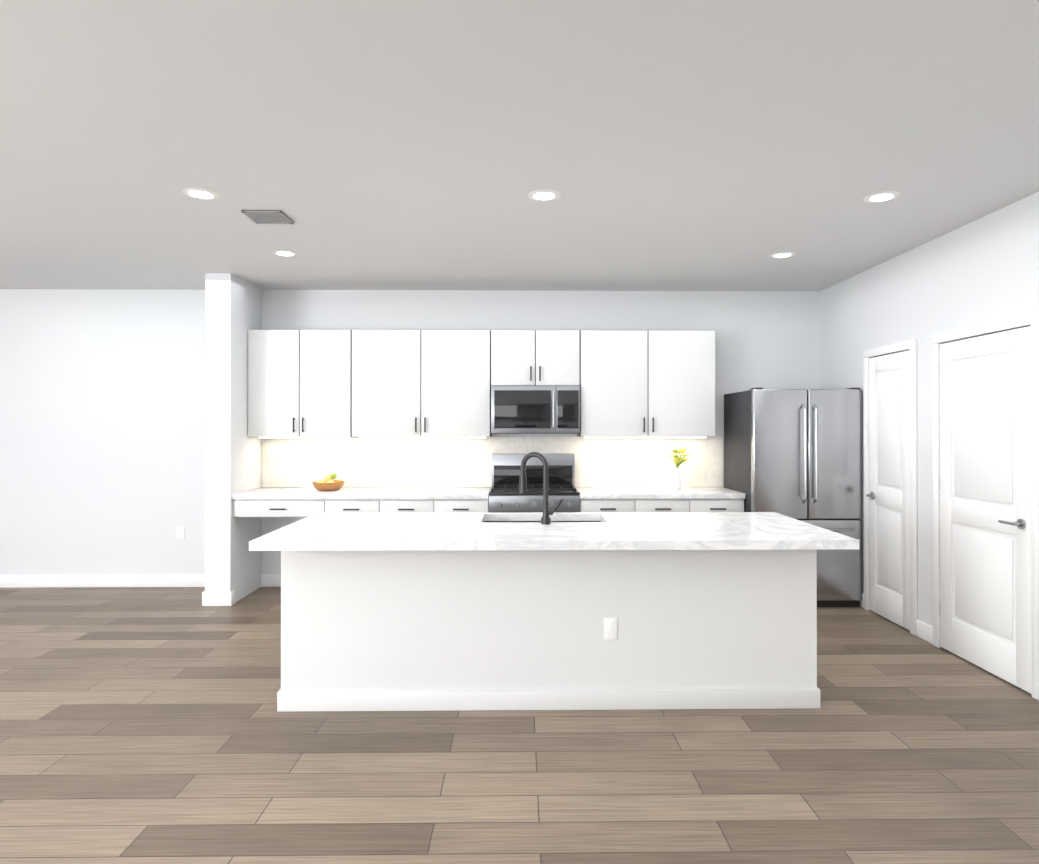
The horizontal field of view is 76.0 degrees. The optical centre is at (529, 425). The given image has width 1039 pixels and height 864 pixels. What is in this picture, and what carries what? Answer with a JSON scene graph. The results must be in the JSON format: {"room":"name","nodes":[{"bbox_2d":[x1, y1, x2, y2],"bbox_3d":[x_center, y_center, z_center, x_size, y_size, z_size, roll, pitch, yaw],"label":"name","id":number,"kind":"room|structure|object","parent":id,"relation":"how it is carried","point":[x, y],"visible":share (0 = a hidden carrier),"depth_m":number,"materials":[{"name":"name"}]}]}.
{"room":"kitchen","nodes":[
{"label":"kitchen","id":0,"kind":"room"},
{"bbox_2d":[205,273,261,601],"bbox_3d":[-2.574,0.117,5.807,0.210,2.740,0.660,0,0,-1],"label":"wall","id":1,"kind":"structure","parent":0,"point":[233,450],"depth_m":5.48,"materials":[{"name":"paint"}]},
{"bbox_2d":[202,590,234,605],"bbox_3d":[-2.685,1.429,5.777,0.020,0.115,0.646,0,0,-1],"label":"baseboard","id":2,"kind":"structure","parent":1,"relation":"attached to","point":[208,598],"depth_m":5.45,"materials":[{"name":"paint"}]},
{"bbox_2d":[0,289,819,574],"bbox_3d":[-1.900,0.118,6.221,9.530,2.740,0.150,0,0,-1],"label":"wall","id":3,"kind":"structure","parent":0,"point":[102,431],"depth_m":6.12,"materials":[{"name":"paint"}]},
{"bbox_2d":[0,574,204,587],"bbox_3d":[-4.583,1.430,6.095,3.800,0.115,0.020,0,0,-1],"label":"baseboard","id":4,"kind":"structure","parent":3,"relation":"attached to","point":[140,580],"depth_m":6.10,"materials":[{"name":"paint"}]},
{"bbox_2d":[177,526,184,538],"bbox_3d":[-3.213,0.988,6.119,0.070,0.114,0.008,0,0,-1],"label":"electrical outlet plate","id":5,"kind":"object","parent":3,"relation":"attached to","point":[180,532],"visible":1,"depth_m":6.12,"materials":[{"name":"white plastic"}]},
{"bbox_2d":[261,574,280,586],"bbox_3d":[-2.094,1.431,6.130,0.760,0.115,0.016,0,0,-1],"label":"baseboard","id":6,"kind":"structure","parent":3,"relation":"attached to","point":[267,580],"depth_m":6.12,"materials":[{"name":"paint"}]},
{"bbox_2d":[248,330,351,437],"bbox_3d":[-2.014,-0.368,5.980,0.910,0.940,0.327,0,0,-1],"label":"upper cabinet","id":7,"kind":"object","parent":3,"relation":"attached to","point":[300,381],"depth_m":5.82,"materials":[{"name":"white wood"}]},
{"bbox_2d":[352,330,491,437],"bbox_3d":[-0.957,-0.367,5.994,1.236,0.940,0.327,0,0,-1],"label":"upper cabinet","id":8,"kind":"object","parent":3,"relation":"attached to","point":[399,384],"depth_m":5.83,"materials":[{"name":"white wood"}]},
{"bbox_2d":[262,437,722,486],"bbox_3d":[-0.338,0.338,6.160,4.268,0.466,0.008,0,0,-1],"label":"tile backsplash","id":9,"kind":"structure","parent":3,"relation":"attached to","point":[447,462],"depth_m":6.15,"materials":[{"name":"tile"}]},
{"bbox_2d":[492,330,579,385],"bbox_3d":[0.048,-0.592,6.009,0.786,0.491,0.327,0,0,-1],"label":"upper cabinet","id":10,"kind":"object","parent":3,"relation":"attached to","point":[519,357],"depth_m":5.84,"materials":[{"name":"white wood"}]},
{"bbox_2d":[491,386,579,433],"bbox_3d":[0.049,-0.135,5.955,0.776,0.417,0.431,0,0,-1],"label":"microwave","id":11,"kind":"object","parent":10,"relation":"attached to","point":[535,409],"visible":1,"depth_m":5.78,"materials":[{"name":"silver metal"}]},
{"bbox_2d":[577,330,714,437],"bbox_3d":[1.038,-0.367,6.021,1.205,0.940,0.327,0,0,-1],"label":"upper cabinet","id":12,"kind":"object","parent":3,"relation":"attached to","point":[634,384],"depth_m":5.86,"materials":[{"name":"white wood"}]},
{"bbox_2d":[0,587,1038,863],"bbox_3d":[-1.833,1.528,1.190,9.530,0.120,10.200,0,0,-1],"label":"floor","id":13,"kind":"structure","parent":0,"point":[144,725],"depth_m":2.90,"materials":[{"name":"brown wood"}]},
{"bbox_2d":[321,499,380,512],"bbox_3d":[-1.481,1.053,5.837,0.458,0.868,0.617,0,0,-1],"label":"drawer","id":14,"kind":"object","parent":13,"relation":"on","point":[327,505],"depth_m":5.53,"materials":[{"name":"white wood"}]},
{"bbox_2d":[232,487,744,499],"bbox_3d":[-0.334,0.595,5.845,4.268,0.045,0.636,0,0,-1],"label":"countertop","id":15,"kind":"structure","parent":14,"relation":"on","point":[286,493],"depth_m":5.56,"materials":[{"name":"stone"}]},
{"bbox_2d":[312,473,344,490],"bbox_3d":[-1.770,0.495,5.846,0.284,0.153,0.284,0,0,-1],"label":"fruit bowl","id":16,"kind":"object","parent":15,"relation":"on","point":[328,483],"visible":1,"depth_m":5.78,"materials":[{"name":"brown wood"}]},
{"bbox_2d":[669,446,689,488],"bbox_3d":[1.348,0.378,5.953,0.189,0.388,0.155,0,0,-1],"label":"vase","id":17,"kind":"object","parent":15,"relation":"on","point":[676,475],"visible":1,"depth_m":5.94,"materials":[{"name":"white ceramic"}]},
{"bbox_2d":[381,499,436,512],"bbox_3d":[-1.027,1.053,5.843,0.458,0.868,0.617,0,0,-1],"label":"drawer","id":18,"kind":"object","parent":13,"relation":"on","point":[387,505],"depth_m":5.54,"materials":[{"name":"white wood"}]},
{"bbox_2d":[437,499,488,512],"bbox_3d":[-0.577,1.053,5.849,0.458,0.868,0.617,0,0,-1],"label":"drawer","id":19,"kind":"object","parent":13,"relation":"on","point":[443,505],"depth_m":5.54,"materials":[{"name":"white wood"}]},
{"bbox_2d":[489,454,579,512],"bbox_3d":[0.036,0.874,5.814,0.760,1.225,0.684,0,0,-1],"label":"range","id":20,"kind":"object","parent":13,"relation":"on","point":[505,496],"visible":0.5,"depth_m":6.04,"materials":[{"name":"silver metal"}]},
{"bbox_2d":[277,552,819,711],"bbox_3d":[0.102,1.044,3.864,2.818,0.870,0.838,0,0,-1],"label":"kitchen island","id":21,"kind":"object","parent":13,"relation":"on","point":[530,611],"depth_m":3.46,"materials":[{"name":"paint"}]},
{"bbox_2d":[249,512,858,551],"bbox_3d":[0.120,0.586,3.768,2.964,0.046,1.084,0,0,-1],"label":"island countertop","id":22,"kind":"structure","parent":21,"relation":"on","point":[524,531],"depth_m":3.46,"materials":[{"name":"white stone"}]},
{"bbox_2d":[519,452,562,524],"bbox_3d":[0.066,0.358,3.826,0.254,0.410,0.125,0,0,-1],"label":"faucet","id":23,"kind":"object","parent":22,"relation":"on","point":[545,519],"visible":1,"depth_m":3.79,"materials":[{"name":"black metal"}]},
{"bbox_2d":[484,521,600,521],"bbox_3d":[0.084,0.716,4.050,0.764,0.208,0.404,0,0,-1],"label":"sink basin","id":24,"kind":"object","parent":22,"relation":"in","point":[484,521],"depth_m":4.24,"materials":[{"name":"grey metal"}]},
{"bbox_2d":[580,499,636,511],"bbox_3d":[0.650,1.054,5.865,0.464,0.868,0.617,0,0,-1],"label":"base cabinet","id":25,"kind":"object","parent":13,"relation":"on","point":[586,505],"depth_m":5.56,"materials":[{"name":"white wood"}]},
{"bbox_2d":[637,499,692,511],"bbox_3d":[1.106,1.054,5.871,0.464,0.868,0.617,0,0,-1],"label":"base cabinet","id":26,"kind":"object","parent":13,"relation":"on","point":[643,505],"depth_m":5.56,"materials":[{"name":"white wood"}]},
{"bbox_2d":[693,499,743,511],"bbox_3d":[1.566,1.054,5.877,0.464,0.868,0.617,0,0,-1],"label":"base cabinet","id":27,"kind":"object","parent":13,"relation":"on","point":[699,505],"depth_m":5.57,"materials":[{"name":"white wood"}]},
{"bbox_2d":[724,388,862,606],"bbox_3d":[2.259,0.591,5.760,0.895,1.792,0.854,0,0,-1],"label":"refrigerator","id":28,"kind":"object","parent":13,"relation":"on","point":[795,453],"visible":0.77,"depth_m":5.40,"materials":[{"name":"silver metal"}]},
{"bbox_2d":[0,0,1038,290],"bbox_3d":[-1.833,-1.332,1.202,9.530,0.120,10.200,0,0,-1],"label":"ceiling","id":29,"kind":"structure","parent":0,"point":[656,144],"depth_m":2.93,"materials":[{"name":"paint"}]},
{"bbox_2d":[182,188,219,199],"bbox_3d":[-1.790,-1.259,3.623,0.184,0.004,0.184,0,0,-1],"label":"recessed light","id":30,"kind":"object","parent":29,"relation":"in","point":[204,194],"visible":1,"depth_m":3.61,"materials":[{"name":"paint"}]},
{"bbox_2d":[241,210,293,223],"bbox_3d":[-1.575,-1.254,4.006,0.230,0.012,0.230,0,0,-1],"label":"ceiling vent","id":31,"kind":"object","parent":29,"relation":"in","point":[268,216],"visible":0.98,"depth_m":3.98,"materials":[{"name":"grey metal"}]},
{"bbox_2d":[272,250,297,256],"bbox_3d":[-1.786,-1.254,4.853,0.184,0.004,0.184,0,0,-1],"label":"recessed light","id":32,"kind":"object","parent":29,"relation":"in","point":[284,253],"visible":0.98,"depth_m":4.85,"materials":[{"name":"paint"}]},
{"bbox_2d":[527,190,560,200],"bbox_3d":[0.080,-1.259,3.647,0.184,0.004,0.184,0,0,-1],"label":"recessed light","id":33,"kind":"object","parent":29,"relation":"in","point":[543,195],"visible":1,"depth_m":3.64,"materials":[{"name":"paint"}]},
{"bbox_2d":[769,252,795,257],"bbox_3d":[1.863,-1.253,4.901,0.184,0.004,0.184,0,0,-1],"label":"recessed light","id":34,"kind":"object","parent":29,"relation":"in","point":[782,254],"visible":0.98,"depth_m":4.88,"materials":[{"name":"paint"}]},
{"bbox_2d":[863,191,900,202],"bbox_3d":[1.944,-1.258,3.672,0.184,0.004,0.184,0,0,-1],"label":"recessed light","id":35,"kind":"object","parent":29,"relation":"in","point":[881,196],"visible":1,"depth_m":3.67,"materials":[{"name":"paint"}]},
{"bbox_2d":[820,192,1038,626],"bbox_3d":[2.857,0.098,1.258,0.150,2.740,9.900,0,0,-1],"label":"wall","id":36,"kind":"structure","parent":0,"point":[984,269],"depth_m":4.57,"materials":[{"name":"paint"}]},
{"bbox_2d":[863,339,916,635],"bbox_3d":[2.695,0.439,5.035,0.068,2.090,0.700,0,0,-1],"label":"door","id":37,"kind":"structure","parent":36,"relation":"in","point":[890,464],"depth_m":4.99,"materials":[{"name":"paint"}]},
{"bbox_2d":[932,311,1038,700],"bbox_3d":[2.709,0.434,4.020,0.068,2.090,0.930,0,0,-1],"label":"door","id":38,"kind":"structure","parent":36,"relation":"in","point":[985,468],"depth_m":3.96,"materials":[{"name":"paint"}]}
]}

